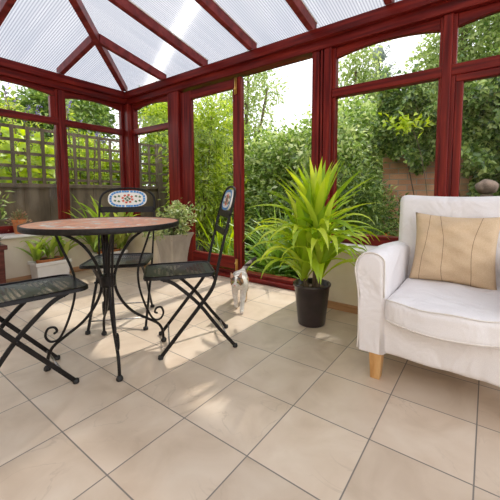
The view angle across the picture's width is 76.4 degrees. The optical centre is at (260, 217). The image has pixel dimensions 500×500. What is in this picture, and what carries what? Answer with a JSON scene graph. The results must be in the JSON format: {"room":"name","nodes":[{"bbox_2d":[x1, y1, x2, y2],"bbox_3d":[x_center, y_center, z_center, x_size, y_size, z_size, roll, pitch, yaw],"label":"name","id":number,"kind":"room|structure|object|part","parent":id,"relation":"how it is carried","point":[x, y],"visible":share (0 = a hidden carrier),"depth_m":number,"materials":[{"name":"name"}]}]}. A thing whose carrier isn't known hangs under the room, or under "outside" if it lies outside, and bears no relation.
{"room":"sunroom","nodes":[
{"label":"sunroom","id":0,"kind":"room"},
{"bbox_2d":[0,233,116,282],"bbox_3d":[-2.867,0.440,2.573,0.345,0.465,4.250,3,5,35],"label":"wall","id":1,"kind":"structure","parent":0,"point":[17,268],"depth_m":3.11,"materials":[{"name":"beige paint"}]},
{"bbox_2d":[6,209,31,233],"bbox_3d":[-2.404,0.036,3.170,0.242,0.251,0.209,3,5,35],"label":"cactus pot","id":2,"kind":"object","parent":1,"relation":"on","point":[16,217],"visible":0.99,"depth_m":3.14,"materials":[{"name":"ceramic"}]},
{"bbox_3d":[-2.410,0.090,3.175,0.128,0.143,0.128,3,5,35],"label":"pot","id":3,"kind":"part","parent":2,"relation":"part of","materials":[{"name":"ceramic"}]},
{"bbox_2d":[0,76,62,233],"bbox_3d":[-2.512,-0.603,3.223,0.080,1.578,0.865,3,5,35],"label":"window","id":4,"kind":"structure","parent":1,"relation":"in","point":[53,119],"depth_m":3.44,"materials":[{"name":"brown wood"}]},
{"bbox_3d":[-2.511,0.131,3.278,0.080,0.105,0.865,3,5,35],"label":"rail","id":5,"kind":"part","parent":4,"relation":"part of","materials":[{"name":"brown wood"}]},
{"bbox_3d":[-2.521,-1.351,3.173,0.044,0.078,0.805,3,5,35],"label":"arched rail","id":6,"kind":"part","parent":4,"relation":"part of","materials":[{"name":"brown wood"}]},
{"bbox_3d":[-2.847,0.659,2.385,0.014,0.055,3.942,3,5,35],"label":"skirting","id":7,"kind":"part","parent":1,"relation":"part of","materials":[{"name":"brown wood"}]},
{"bbox_2d":[57,89,68,218],"bbox_3d":[-2.246,-0.683,3.590,0.080,1.473,0.060,3,5,35],"label":"post","id":8,"kind":"object","parent":1,"relation":"on","point":[60,95],"visible":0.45,"depth_m":3.56,"materials":[{"name":"brown wood"}]},
{"bbox_2d":[63,91,125,218],"bbox_3d":[-2.020,-0.654,3.908,0.080,1.578,0.725,3,5,35],"label":"window","id":9,"kind":"structure","parent":1,"relation":"in","point":[67,95],"depth_m":3.88,"materials":[{"name":"brown wood"}]},
{"bbox_3d":[-2.029,-1.403,3.859,0.044,0.078,0.665,3,5,35],"label":"arched rail","id":10,"kind":"part","parent":9,"relation":"part of","materials":[{"name":"brown wood"}]},
{"bbox_2d":[124,232,160,268],"bbox_3d":[-1.352,0.341,3.883,0.680,0.465,0.350,3,5,35],"label":"wall","id":11,"kind":"structure","parent":0,"point":[136,245],"depth_m":3.74,"materials":[{"name":"beige paint"}]},
{"bbox_2d":[132,95,167,216],"bbox_3d":[-1.358,-0.660,3.979,0.755,1.578,0.080,3,5,35],"label":"window","id":12,"kind":"structure","parent":11,"relation":"in","point":[136,131],"depth_m":4.11,"materials":[{"name":"brown wood"}]},
{"bbox_3d":[-1.353,-1.409,3.931,0.695,0.078,0.044,3,5,35],"label":"arched rail","id":13,"kind":"part","parent":12,"relation":"part of","materials":[{"name":"brown wood"}]},
{"bbox_2d":[0,0,400,91],"bbox_3d":[-0.712,-1.675,0.893,5.700,0.611,4.290,3,5,35],"label":"ceiling","id":14,"kind":"structure","parent":0,"point":[122,45],"depth_m":2.83,"materials":[{"name":"white plastic"}]},
{"bbox_3d":[-1.924,-1.757,1.756,2.720,0.544,4.290,3,5,35],"label":"polycarbonate panel","id":15,"kind":"part","parent":14,"relation":"part of","materials":[{"name":"plastic"}]},
{"bbox_2d":[0,267,499,499],"bbox_3d":[-0.780,0.840,1.112,5.850,0.120,4.260,3,5,35],"label":"floor","id":16,"kind":"structure","parent":0,"point":[294,411],"depth_m":1.25,"materials":[{"name":"tile"}]},
{"bbox_2d":[0,237,7,295],"bbox_3d":[-2.379,0.382,2.571,0.445,0.539,0.444,3,5,35],"label":"wooden planter","id":17,"kind":"object","parent":16,"relation":"on","point":[3,247],"visible":0.89,"depth_m":2.61,"materials":[{"name":"brown wood"}]},
{"bbox_2d":[0,274,88,383],"bbox_3d":[-1.069,0.304,1.394,0.348,0.907,0.496,4,6,43],"label":"bistro chair","id":18,"kind":"object","parent":16,"relation":"on","point":[30,291],"visible":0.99,"depth_m":1.41,"materials":[{"name":"metal"}]},
{"bbox_3d":[-1.188,0.536,1.477,0.015,0.420,0.396,4,6,44],"label":"leg","id":19,"kind":"part","parent":18,"relation":"part of","materials":[{"name":"metal"}]},
{"bbox_3d":[-1.191,0.376,1.494,0.379,0.735,0.019,-4,6,-44],"label":"leg","id":20,"kind":"part","parent":18,"relation":"part of","materials":[{"name":"metal"}]},
{"bbox_3d":[-0.997,0.549,1.297,0.019,0.420,0.396,4,6,43],"label":"leg","id":21,"kind":"part","parent":18,"relation":"part of","materials":[{"name":"metal"}]},
{"bbox_3d":[-0.968,0.392,1.283,0.019,0.735,0.379,4,6,41],"label":"leg","id":22,"kind":"part","parent":18,"relation":"part of","materials":[{"name":"metal"}]},
{"bbox_3d":[-1.026,0.324,1.440,0.320,0.009,0.354,4,6,43],"label":"seat","id":23,"kind":"part","parent":18,"relation":"part of","materials":[{"name":"grey metal"}]},
{"bbox_3d":[-0.981,0.688,1.514,0.300,0.009,0.008,4,6,43],"label":"cross rod","id":24,"kind":"part","parent":18,"relation":"part of","materials":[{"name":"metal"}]},
{"bbox_2d":[16,236,91,283],"bbox_3d":[-1.998,0.365,3.161,0.394,0.525,0.704,3,5,35],"label":"trough","id":25,"kind":"object","parent":16,"relation":"on","point":[51,265],"visible":0.88,"depth_m":3.12,"materials":[{"name":"ceramic"},{"name":"pale stone"},{"name":"soil"}]},
{"bbox_2d":[36,256,63,263],"bbox_3d":[-2.104,0.439,3.172,0.166,0.067,0.257,3,5,35],"label":"soil","id":26,"kind":"object","parent":25,"relation":"on","point":[49,259],"depth_m":3.12,"materials":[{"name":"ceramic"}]},
{"bbox_2d":[17,217,178,381],"bbox_3d":[-0.804,0.379,1.677,0.735,0.716,0.735,0,4,5],"label":"bistro table","id":27,"kind":"object","parent":16,"relation":"on","point":[103,226],"visible":0.99,"depth_m":1.57,"materials":[{"name":"metal"}]},
{"bbox_3d":[-0.935,0.390,1.593,0.265,0.684,0.015,-3,5,-33],"label":"leg","id":28,"kind":"part","parent":27,"relation":"part of","materials":[{"name":"metal"}]},
{"bbox_3d":[-0.888,0.374,1.808,0.015,0.684,0.265,-3,5,-33],"label":"leg","id":29,"kind":"part","parent":27,"relation":"part of","materials":[{"name":"metal"}]},
{"bbox_3d":[-0.804,0.212,1.664,0.015,0.330,0.015,-1,4,-10],"label":"rod","id":30,"kind":"part","parent":27,"relation":"part of","materials":[{"name":"metal"}]},
{"bbox_3d":[-0.720,0.393,1.546,0.015,0.684,0.265,-3,5,-33],"label":"leg","id":31,"kind":"part","parent":27,"relation":"part of","materials":[{"name":"metal"}]},
{"bbox_3d":[-0.673,0.377,1.761,0.265,0.684,0.015,-3,5,-33],"label":"leg","id":32,"kind":"part","parent":27,"relation":"part of","materials":[{"name":"metal"}]},
{"bbox_2d":[62,192,138,271],"bbox_3d":[-1.682,0.158,3.351,0.672,0.910,0.875,3,5,35],"label":"trough","id":33,"kind":"object","parent":16,"relation":"on","point":[120,240],"visible":0.34,"depth_m":3.52,"materials":[{"name":"ceramic"}]},
{"bbox_2d":[79,187,155,334],"bbox_3d":[-0.928,0.250,2.120,0.393,0.907,0.511,-1,4,-11],"label":"bistro chair","id":34,"kind":"object","parent":16,"relation":"on","point":[127,200],"visible":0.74,"depth_m":2.27,"materials":[{"name":"metal"}]},
{"bbox_3d":[-1.102,0.331,2.110,0.022,0.735,0.391,-1,4,-13],"label":"leg","id":35,"kind":"part","parent":34,"relation":"part of","materials":[{"name":"metal"}]},
{"bbox_3d":[-1.081,0.486,2.145,0.017,0.420,0.408,-1,4,-12],"label":"leg","id":36,"kind":"part","parent":34,"relation":"part of","materials":[{"name":"metal"}]},
{"bbox_3d":[-0.917,0.278,2.060,0.362,0.009,0.365,-1,4,-11],"label":"seat","id":37,"kind":"part","parent":34,"relation":"part of","materials":[{"name":"grey metal"}]},
{"bbox_3d":[-0.904,0.650,2.022,0.339,0.009,0.008,-1,4,-11],"label":"cross rod","id":38,"kind":"part","parent":34,"relation":"part of","materials":[{"name":"metal"}]},
{"bbox_3d":[-0.964,0.632,2.340,0.303,0.009,0.008,-1,4,-11],"label":"cross rod","id":39,"kind":"part","parent":34,"relation":"part of","materials":[{"name":"metal"}]},
{"bbox_3d":[-0.788,0.482,2.200,0.017,0.420,0.408,-1,4,-10],"label":"leg","id":40,"kind":"part","parent":34,"relation":"part of","materials":[{"name":"metal"}]},
{"bbox_3d":[-0.760,0.326,2.174,0.022,0.735,0.391,-1,4,-8],"label":"leg","id":41,"kind":"part","parent":34,"relation":"part of","materials":[{"name":"metal"}]},
{"bbox_2d":[123,104,140,216],"bbox_3d":[-1.745,-0.463,4.265,0.190,2.013,0.150,3,5,35],"label":"post","id":42,"kind":"object","parent":16,"relation":"on","point":[127,108],"visible":0.33,"depth_m":4.15,"materials":[{"name":"brown wood"}]},
{"bbox_2d":[142,200,201,281],"bbox_3d":[-0.886,0.214,3.166,0.602,0.825,0.668,3,5,35],"label":"urn planter","id":43,"kind":"object","parent":16,"relation":"on","point":[173,244],"visible":0.7,"depth_m":3.09,"materials":[{"name":"ceramic"}]},
{"bbox_2d":[167,91,182,225],"bbox_3d":[-0.976,-0.423,3.722,0.185,2.013,0.100,3,5,35],"label":"post","id":44,"kind":"object","parent":16,"relation":"on","point":[173,98],"visible":0.45,"depth_m":3.64,"materials":[{"name":"red wood"}]},
{"bbox_2d":[180,76,244,271],"bbox_3d":[-0.550,-0.403,3.395,0.888,1.960,0.099,3,5,35],"label":"door","id":45,"kind":"structure","parent":44,"relation":"attached to","point":[236,262],"depth_m":3.29,"materials":[{"name":"brown wood"}]},
{"bbox_3d":[-0.509,-1.335,3.325,0.617,0.090,0.050,3,5,35],"label":"rail","id":46,"kind":"part","parent":45,"relation":"part of","materials":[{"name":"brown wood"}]},
{"bbox_3d":[-0.507,0.456,3.458,0.617,0.127,0.050,3,5,35],"label":"rail","id":47,"kind":"part","parent":45,"relation":"part of","materials":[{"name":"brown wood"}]},
{"bbox_2d":[143,186,237,359],"bbox_3d":[-0.403,0.272,1.813,0.496,0.907,0.348,-1,4,-17],"label":"bistro chair","id":48,"kind":"object","parent":16,"relation":"on","point":[229,196],"visible":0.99,"depth_m":1.76,"materials":[{"name":"grey metal"}]},
{"bbox_3d":[-0.461,0.297,1.797,0.354,0.009,0.320,-1,4,-17],"label":"seat","id":49,"kind":"part","parent":48,"relation":"part of","materials":[{"name":"grey metal"}]},
{"bbox_3d":[-0.433,0.340,1.971,0.379,0.735,0.019,-2,5,-19],"label":"leg","id":50,"kind":"part","parent":48,"relation":"part of","materials":[{"name":"metal"}]},
{"bbox_3d":[-0.408,0.499,1.967,0.396,0.420,0.015,-1,4,-18],"label":"leg","id":51,"kind":"part","parent":48,"relation":"part of","materials":[{"name":"metal"}]},
{"bbox_3d":[-0.341,0.362,1.674,0.378,0.735,0.027,-1,4,-17],"label":"leg","id":52,"kind":"part","parent":48,"relation":"part of","materials":[{"name":"metal"}]},
{"bbox_3d":[-0.331,0.517,1.716,0.396,0.420,0.015,-1,4,-16],"label":"leg","id":53,"kind":"part","parent":48,"relation":"part of","materials":[{"name":"metal"}]},
{"bbox_2d":[187,264,295,290],"bbox_3d":[-0.223,0.582,3.261,1.660,0.075,0.135,3,5,35],"label":"threshold","id":54,"kind":"object","parent":16,"relation":"on","point":[266,279],"depth_m":3.03,"materials":[{"name":"brown wood"}]},
{"bbox_2d":[230,257,256,313],"bbox_3d":[-0.168,0.512,2.438,0.177,0.335,0.500,1,4,13],"label":"cat","id":55,"kind":"object","parent":16,"relation":"on","point":[239,280],"visible":0.99,"depth_m":2.31},
{"bbox_2d":[244,159,388,327],"bbox_3d":[0.297,0.164,2.019,0.922,1.092,0.743,3,5,35],"label":"yucca","id":56,"kind":"object","parent":16,"relation":"on","point":[310,236],"visible":0.99,"depth_m":1.99,"materials":[{"name":"plant"}]},
{"bbox_3d":[0.332,0.247,2.044,0.113,0.458,0.102,-1,4,-11],"label":"stem","id":57,"kind":"part","parent":56,"relation":"part of","materials":[{"name":"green plant"}]},
{"bbox_2d":[311,47,332,206],"bbox_3d":[0.519,-0.346,2.665,0.170,2.013,0.105,3,5,35],"label":"post","id":58,"kind":"object","parent":16,"relation":"on","point":[322,62],"visible":0.36,"depth_m":2.58,"materials":[{"name":"red wood"}]},
{"bbox_2d":[125,0,499,104],"bbox_3d":[0.542,-1.423,2.549,5.560,0.152,0.175,3,5,35],"label":"beam","id":59,"kind":"structure","parent":58,"relation":"on","point":[402,14],"depth_m":2.58,"materials":[{"name":"red wood"}]},
{"bbox_2d":[355,195,499,386],"bbox_3d":[0.921,0.320,1.536,0.726,0.850,0.792,3,5,35],"label":"armchair","id":60,"kind":"object","parent":16,"relation":"on","point":[442,325],"visible":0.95,"depth_m":1.41,"materials":[{"name":"white fabric"}]},
{"bbox_3d":[0.540,0.671,1.479,0.060,0.160,0.061,3,5,35],"label":"leg","id":61,"kind":"part","parent":60,"relation":"part of","materials":[{"name":"brown wood"}]},
{"bbox_3d":[0.692,0.366,1.718,0.145,0.467,0.686,3,5,35],"label":"arm","id":62,"kind":"part","parent":60,"relation":"part of","materials":[{"name":"white fabric"}]},
{"bbox_2d":[385,277,499,348],"bbox_3d":[0.861,0.402,1.458,0.444,0.133,0.586,3,5,35],"label":"seat cushion","id":63,"kind":"object","parent":60,"relation":"on","point":[450,312],"depth_m":1.29,"materials":[{"name":"white fabric"}]},
{"bbox_3d":[1.080,0.236,1.752,0.590,0.716,0.246,3,5,35],"label":"backrest","id":64,"kind":"part","parent":60,"relation":"part of","materials":[{"name":"white fabric"}]},
{"bbox_2d":[409,212,499,289],"bbox_3d":[0.980,0.164,1.616,0.384,0.366,0.177,4,6,41],"label":"throw cushion","id":65,"kind":"object","parent":60,"relation":"on","point":[447,249],"visible":1,"depth_m":1.56,"materials":[{"name":"beige fabric"}]},
{"bbox_2d":[293,278,330,327],"bbox_3d":[0.339,0.567,2.108,0.250,0.275,0.250,3,5,35],"label":"pot","id":66,"kind":"object","parent":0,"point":[311,297],"depth_m":2.03,"materials":[{"name":"black plastic"}]},
{"bbox_2d":[308,242,376,313],"bbox_3d":[1.555,0.493,1.809,2.890,0.465,0.350,3,5,35],"label":"wall","id":67,"kind":"structure","parent":0,"point":[343,294],"depth_m":2.33,"materials":[{"name":"beige paint"}]},
{"bbox_3d":[1.482,0.706,1.705,2.870,0.055,0.014,3,5,35],"label":"skirting","id":68,"kind":"part","parent":67,"relation":"part of","materials":[{"name":"brown wood"}]},
{"bbox_2d":[331,17,443,245],"bbox_3d":[0.901,-0.543,2.367,0.780,1.578,0.080,3,5,35],"label":"window","id":69,"kind":"structure","parent":67,"relation":"in","point":[434,26],"depth_m":2.33,"materials":[{"name":"red wood"}]},
{"bbox_3d":[0.902,0.192,2.421,0.780,0.105,0.080,3,5,35],"label":"rail","id":70,"kind":"part","parent":69,"relation":"part of","materials":[{"name":"brown wood"}]},
{"bbox_3d":[0.906,-1.291,2.320,0.720,0.078,0.044,3,5,35],"label":"arched rail","id":71,"kind":"part","parent":69,"relation":"part of","materials":[{"name":"brown wood"}]},
{"bbox_2d":[437,13,453,196],"bbox_3d":[1.233,-0.578,2.127,0.055,1.473,0.078,3,5,35],"label":"post","id":72,"kind":"object","parent":69,"relation":"attached to","point":[449,18],"visible":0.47,"depth_m":2.08,"materials":[{"name":"brown wood"}]},
{"bbox_2d":[446,2,499,196],"bbox_3d":[1.603,-0.506,1.867,0.865,1.578,0.080,3,5,35],"label":"window","id":73,"kind":"structure","parent":67,"relation":"in","point":[487,67],"depth_m":2.04,"materials":[{"name":"brown wood"}]},
{"bbox_3d":[1.603,-0.884,1.840,0.805,0.045,0.056,3,5,35],"label":"sash rail","id":74,"kind":"part","parent":73,"relation":"part of","materials":[{"name":"brown wood"}]},
{"bbox_3d":[1.608,-1.254,1.819,0.805,0.078,0.044,3,5,35],"label":"arched rail","id":75,"kind":"part","parent":73,"relation":"part of","materials":[{"name":"brown wood"}]},
{"bbox_3d":[-2.055,-0.523,-0.776,5.850,3.120,0.120,3,5,35],"label":"wall","id":76,"kind":"structure","parent":0,"visible":0},
{"bbox_2d":[0,57,126,104],"bbox_3d":[-2.962,-1.418,2.520,0.175,0.152,4.280,3,5,35],"label":"beam","id":77,"kind":"structure","parent":76,"relation":"attached to","point":[12,69],"depth_m":3.46,"materials":[{"name":"brown wood"}]},
{"label":"outside","id":78,"kind":"structure","parent":0,"visible":0},
{"bbox_2d":[196,224,298,278],"bbox_3d":[-0.249,0.560,6.962,22.000,0.170,22.000,3,5,35],"label":"terrain","id":79,"kind":"structure","parent":78,"point":[197,241],"depth_m":5.65,"materials":[{"name":"soil"}]},
{"bbox_2d":[0,190,13,223],"bbox_3d":[-3.337,0.163,3.588,0.297,1.130,1.013,3,5,35],"label":"climbing vine","id":80,"kind":"object","parent":79,"relation":"on","point":[5,201],"visible":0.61,"depth_m":3.85,"materials":[{"name":"green plant"}]},
{"bbox_2d":[0,109,55,183],"bbox_3d":[-3.468,-0.394,4.205,0.364,2.148,1.656,3,5,35],"label":"climbing vine","id":81,"kind":"object","parent":79,"relation":"on","point":[5,130],"visible":0.44,"depth_m":4.45,"materials":[{"name":"green plant"}]},
{"bbox_2d":[0,123,57,225],"bbox_3d":[-3.429,-0.252,3.859,0.100,1.915,1.857,3,5,35],"label":"fence","id":82,"kind":"object","parent":79,"relation":"on","point":[39,201],"visible":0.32,"depth_m":4.26,"materials":[{"name":"wood"}]},
{"bbox_3d":[-3.415,-0.397,3.859,0.070,0.055,1.800,3,5,35],"label":"rail","id":83,"kind":"part","parent":82,"relation":"part of","materials":[{"name":"wood"}]},
{"bbox_2d":[0,133,79,184],"bbox_3d":[-4.260,-0.361,5.252,2.092,2.194,2.362,2,5,25],"label":"shrub","id":84,"kind":"object","parent":79,"relation":"on","point":[3,134],"visible":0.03,"depth_m":5.12,"materials":[{"name":"green plant"}]},
{"bbox_2d":[0,84,119,151],"bbox_3d":[-5.259,-1.495,7.688,3.851,4.108,2.744,-4,5,-39],"label":"tree","id":85,"kind":"object","parent":79,"relation":"on","point":[90,113],"visible":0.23,"depth_m":7.46,"materials":[{"name":"green plant"}]},
{"bbox_2d":[0,81,143,184],"bbox_3d":[-3.189,-0.722,5.471,0.957,2.619,2.491,3,5,35],"label":"buddleia","id":86,"kind":"object","parent":79,"relation":"on","point":[94,153],"visible":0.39,"depth_m":5.29,"materials":[{"name":"green plant"}]},
{"bbox_2d":[39,131,144,184],"bbox_3d":[-3.515,-0.580,6.754,1.945,2.367,2.640,4,6,43],"label":"shrub","id":87,"kind":"object","parent":79,"relation":"on","point":[116,176],"visible":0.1,"depth_m":6.38,"materials":[{"name":"green plant"}]},
{"bbox_2d":[53,129,158,218],"bbox_3d":[-2.410,-0.358,5.278,0.100,1.915,1.757,3,5,35],"label":"fence","id":88,"kind":"object","parent":79,"relation":"on","point":[82,193],"visible":0.41,"depth_m":5.01,"materials":[{"name":"wood"}]},
{"bbox_3d":[-2.896,-0.308,4.602,0.100,1.915,0.090,3,5,35],"label":"post","id":89,"kind":"part","parent":88,"relation":"part of","materials":[{"name":"wood"}]},
{"bbox_3d":[-2.397,-0.504,5.278,0.070,0.055,1.700,3,5,35],"label":"rail","id":90,"kind":"part","parent":88,"relation":"part of","materials":[{"name":"wood"}]},
{"bbox_2d":[138,100,197,185],"bbox_3d":[-2.511,-1.924,9.850,2.717,4.651,3.179,3,5,35],"label":"tree","id":91,"kind":"object","parent":79,"relation":"on","point":[144,113],"visible":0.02,"depth_m":9.33,"materials":[{"name":"green plant"}]},
{"bbox_2d":[138,102,219,185],"bbox_3d":[-2.011,-1.241,7.571,2.634,3.599,2.257,1,4,12],"label":"shrub","id":92,"kind":"object","parent":79,"relation":"on","point":[159,117],"visible":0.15,"depth_m":7.32,"materials":[{"name":"green plant"}]},
{"bbox_2d":[155,144,218,239],"bbox_3d":[-1.421,-0.462,6.657,0.100,1.915,1.757,3,5,35],"label":"fence","id":93,"kind":"object","parent":79,"relation":"on","point":[162,202],"visible":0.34,"depth_m":5.97,"materials":[{"name":"wood"}]},
{"bbox_3d":[-1.906,-0.411,5.981,0.100,1.915,0.090,3,5,35],"label":"post","id":94,"kind":"part","parent":93,"relation":"part of","materials":[{"name":"wood"}]},
{"bbox_2d":[151,90,258,251],"bbox_3d":[-0.918,-0.758,5.191,1.861,2.825,1.593,3,5,35],"label":"bamboo","id":95,"kind":"object","parent":79,"relation":"on","point":[205,176],"visible":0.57,"depth_m":4.92,"materials":[{"name":"green plant"}]},
{"bbox_2d":[197,237,251,263],"bbox_3d":[-0.303,0.466,3.980,0.956,0.460,0.657,1,4,15],"label":"clump","id":96,"kind":"object","parent":79,"relation":"on","point":[229,248],"visible":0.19,"depth_m":4.02,"materials":[{"name":"green plant"}]},
{"bbox_2d":[196,216,255,253],"bbox_3d":[-0.475,0.264,4.289,1.003,0.816,1.288,-1,4,-14],"label":"clump","id":97,"kind":"object","parent":79,"relation":"on","point":[219,236],"visible":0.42,"depth_m":4.27,"materials":[{"name":"green plant"}]},
{"bbox_2d":[195,111,262,233],"bbox_3d":[-0.691,-0.848,6.816,2.041,2.834,1.794,0,4,7],"label":"evergreen shrub","id":98,"kind":"object","parent":79,"relation":"on","point":[245,126],"visible":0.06,"depth_m":6.55,"materials":[{"name":"green plant"}]},
{"bbox_2d":[204,181,291,257],"bbox_3d":[-0.108,0.038,5.044,2.031,1.253,1.384,3,5,35],"label":"evergreen shrub","id":99,"kind":"object","parent":79,"relation":"on","point":[264,215],"visible":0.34,"depth_m":4.81,"materials":[{"name":"green plant"}]},
{"bbox_2d":[204,68,295,136],"bbox_3d":[-0.351,-2.341,9.594,3.088,5.332,2.063,3,5,35],"label":"tree","id":100,"kind":"object","parent":79,"relation":"on","point":[248,90],"visible":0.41,"depth_m":9.27,"materials":[{"name":"green plant"}]},
{"bbox_2d":[217,208,298,278],"bbox_3d":[0.304,0.303,3.836,1.659,0.985,1.421,3,5,35],"label":"clump","id":101,"kind":"object","parent":79,"relation":"on","point":[275,253],"visible":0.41,"depth_m":3.60,"materials":[{"name":"green plant"}]},
{"bbox_2d":[232,118,294,210],"bbox_3d":[-0.070,-0.818,7.489,3.004,2.694,2.160,4,6,41],"label":"evergreen shrub","id":102,"kind":"object","parent":79,"relation":"on","point":[256,132],"visible":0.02,"depth_m":6.79,"materials":[{"name":"green plant"}]},
{"bbox_2d":[245,208,292,271],"bbox_3d":[0.347,0.253,4.251,1.638,0.863,1.697,-1,4,-8],"label":"clump","id":103,"kind":"object","parent":79,"relation":"on","point":[265,244],"visible":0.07,"depth_m":4.25,"materials":[{"name":"green plant"}]},
{"bbox_2d":[232,95,378,227],"bbox_3d":[0.695,-0.712,5.540,2.851,2.736,2.262,1,4,14],"label":"evergreen shrub","id":104,"kind":"object","parent":79,"relation":"on","point":[277,154],"visible":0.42,"depth_m":5.23,"materials":[{"name":"green plant"}]},
{"bbox_2d":[263,217,394,278],"bbox_3d":[0.806,0.339,3.607,1.638,0.845,1.635,3,5,35],"label":"clump","id":105,"kind":"object","parent":79,"relation":"on","point":[282,266],"visible":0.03,"depth_m":3.22,"materials":[{"name":"green plant"}]},
{"bbox_2d":[291,102,388,234],"bbox_3d":[1.038,-0.422,4.375,1.240,2.305,1.373,-4,6,-40],"label":"evergreen shrub","id":106,"kind":"object","parent":79,"relation":"on","point":[348,151],"visible":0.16,"depth_m":4.17,"materials":[{"name":"green plant"}]},
{"bbox_2d":[338,93,382,212],"bbox_3d":[1.643,-0.845,5.636,2.016,2.964,1.756,4,6,44],"label":"evergreen shrub","id":107,"kind":"object","parent":79,"relation":"on","point":[380,166],"visible":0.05,"depth_m":5.25,"materials":[{"name":"green plant"}]},
{"bbox_2d":[338,40,395,110],"bbox_3d":[2.479,-2.047,7.861,1.839,4.993,1.508,3,5,35],"label":"tree","id":108,"kind":"object","parent":79,"relation":"on","point":[355,73],"visible":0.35,"depth_m":7.59,"materials":[{"name":"green plant"}]},
{"bbox_2d":[336,154,408,236],"bbox_3d":[1.251,0.014,3.799,1.190,1.522,1.089,1,4,14],"label":"bush","id":109,"kind":"object","parent":79,"relation":"on","point":[363,196],"visible":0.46,"depth_m":3.65,"materials":[{"name":"green plant"}]},
{"bbox_2d":[363,42,405,180],"bbox_3d":[3.252,-2.372,8.771,2.141,5.529,2.196,3,5,35],"label":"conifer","id":110,"kind":"object","parent":79,"relation":"on","point":[383,55],"visible":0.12,"depth_m":8.45,"materials":[{"name":"green plant"}]},
{"bbox_2d":[378,111,435,193],"bbox_3d":[1.667,-0.265,3.710,0.601,1.955,0.462,3,5,35],"label":"sapling","id":111,"kind":"object","parent":79,"relation":"on","point":[407,123],"visible":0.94,"depth_m":3.65,"materials":[{"name":"green plant"}]},
{"bbox_3d":[1.836,-0.207,3.747,0.367,1.833,0.014,0,4,2],"label":"stem","id":112,"kind":"part","parent":111,"relation":"part of","materials":[{"name":"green plant"}]},
{"bbox_2d":[367,54,473,196],"bbox_3d":[1.889,-0.605,3.847,1.150,2.612,0.575,3,5,35],"label":"climbing plant","id":113,"kind":"object","parent":79,"relation":"on","point":[406,100],"visible":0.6,"depth_m":3.91,"materials":[{"name":"green plant"}]},
{"bbox_3d":[2.149,-0.457,3.950,0.624,2.302,0.022,3,5,35],"label":"vine stem","id":114,"kind":"part","parent":113,"relation":"part of","materials":[{"name":"green plant"}]},
{"bbox_2d":[381,92,497,235],"bbox_3d":[3.612,-0.324,3.158,4.580,2.150,0.230,3,5,35],"label":"brick wall","id":115,"kind":"structure","parent":79,"relation":"on","point":[397,173],"depth_m":4.21,"materials":[{"name":"brown brick"}]},
{"bbox_2d":[402,13,499,101],"bbox_3d":[4.202,-3.632,5.639,3.694,8.500,2.595,2,5,29],"label":"tree","id":116,"kind":"object","parent":79,"relation":"on","point":[466,34],"visible":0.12,"depth_m":5.61,"materials":[{"name":"green plant"}]},
{"bbox_2d":[460,47,499,196],"bbox_3d":[2.737,-0.558,3.240,1.268,2.607,0.586,3,5,35],"label":"climbing ivy","id":117,"kind":"object","parent":79,"relation":"on","point":[485,133],"visible":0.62,"depth_m":3.49,"materials":[{"name":"green plant"}]},
{"bbox_2d":[475,179,498,196],"bbox_3d":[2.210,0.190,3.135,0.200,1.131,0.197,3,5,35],"label":"stone","id":118,"kind":"object","parent":79,"relation":"on","point":[486,187],"visible":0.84,"depth_m":3.05,"materials":[{"name":"brown stone"}]},
{"bbox_2d":[474,22,499,56],"bbox_3d":[4.510,-1.181,4.623,3.028,3.770,2.002,3,5,35],"label":"tree","id":119,"kind":"object","parent":79,"relation":"on","point":[485,23],"visible":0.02,"depth_m":5.02,"materials":[{"name":"green plant"}]}
]}

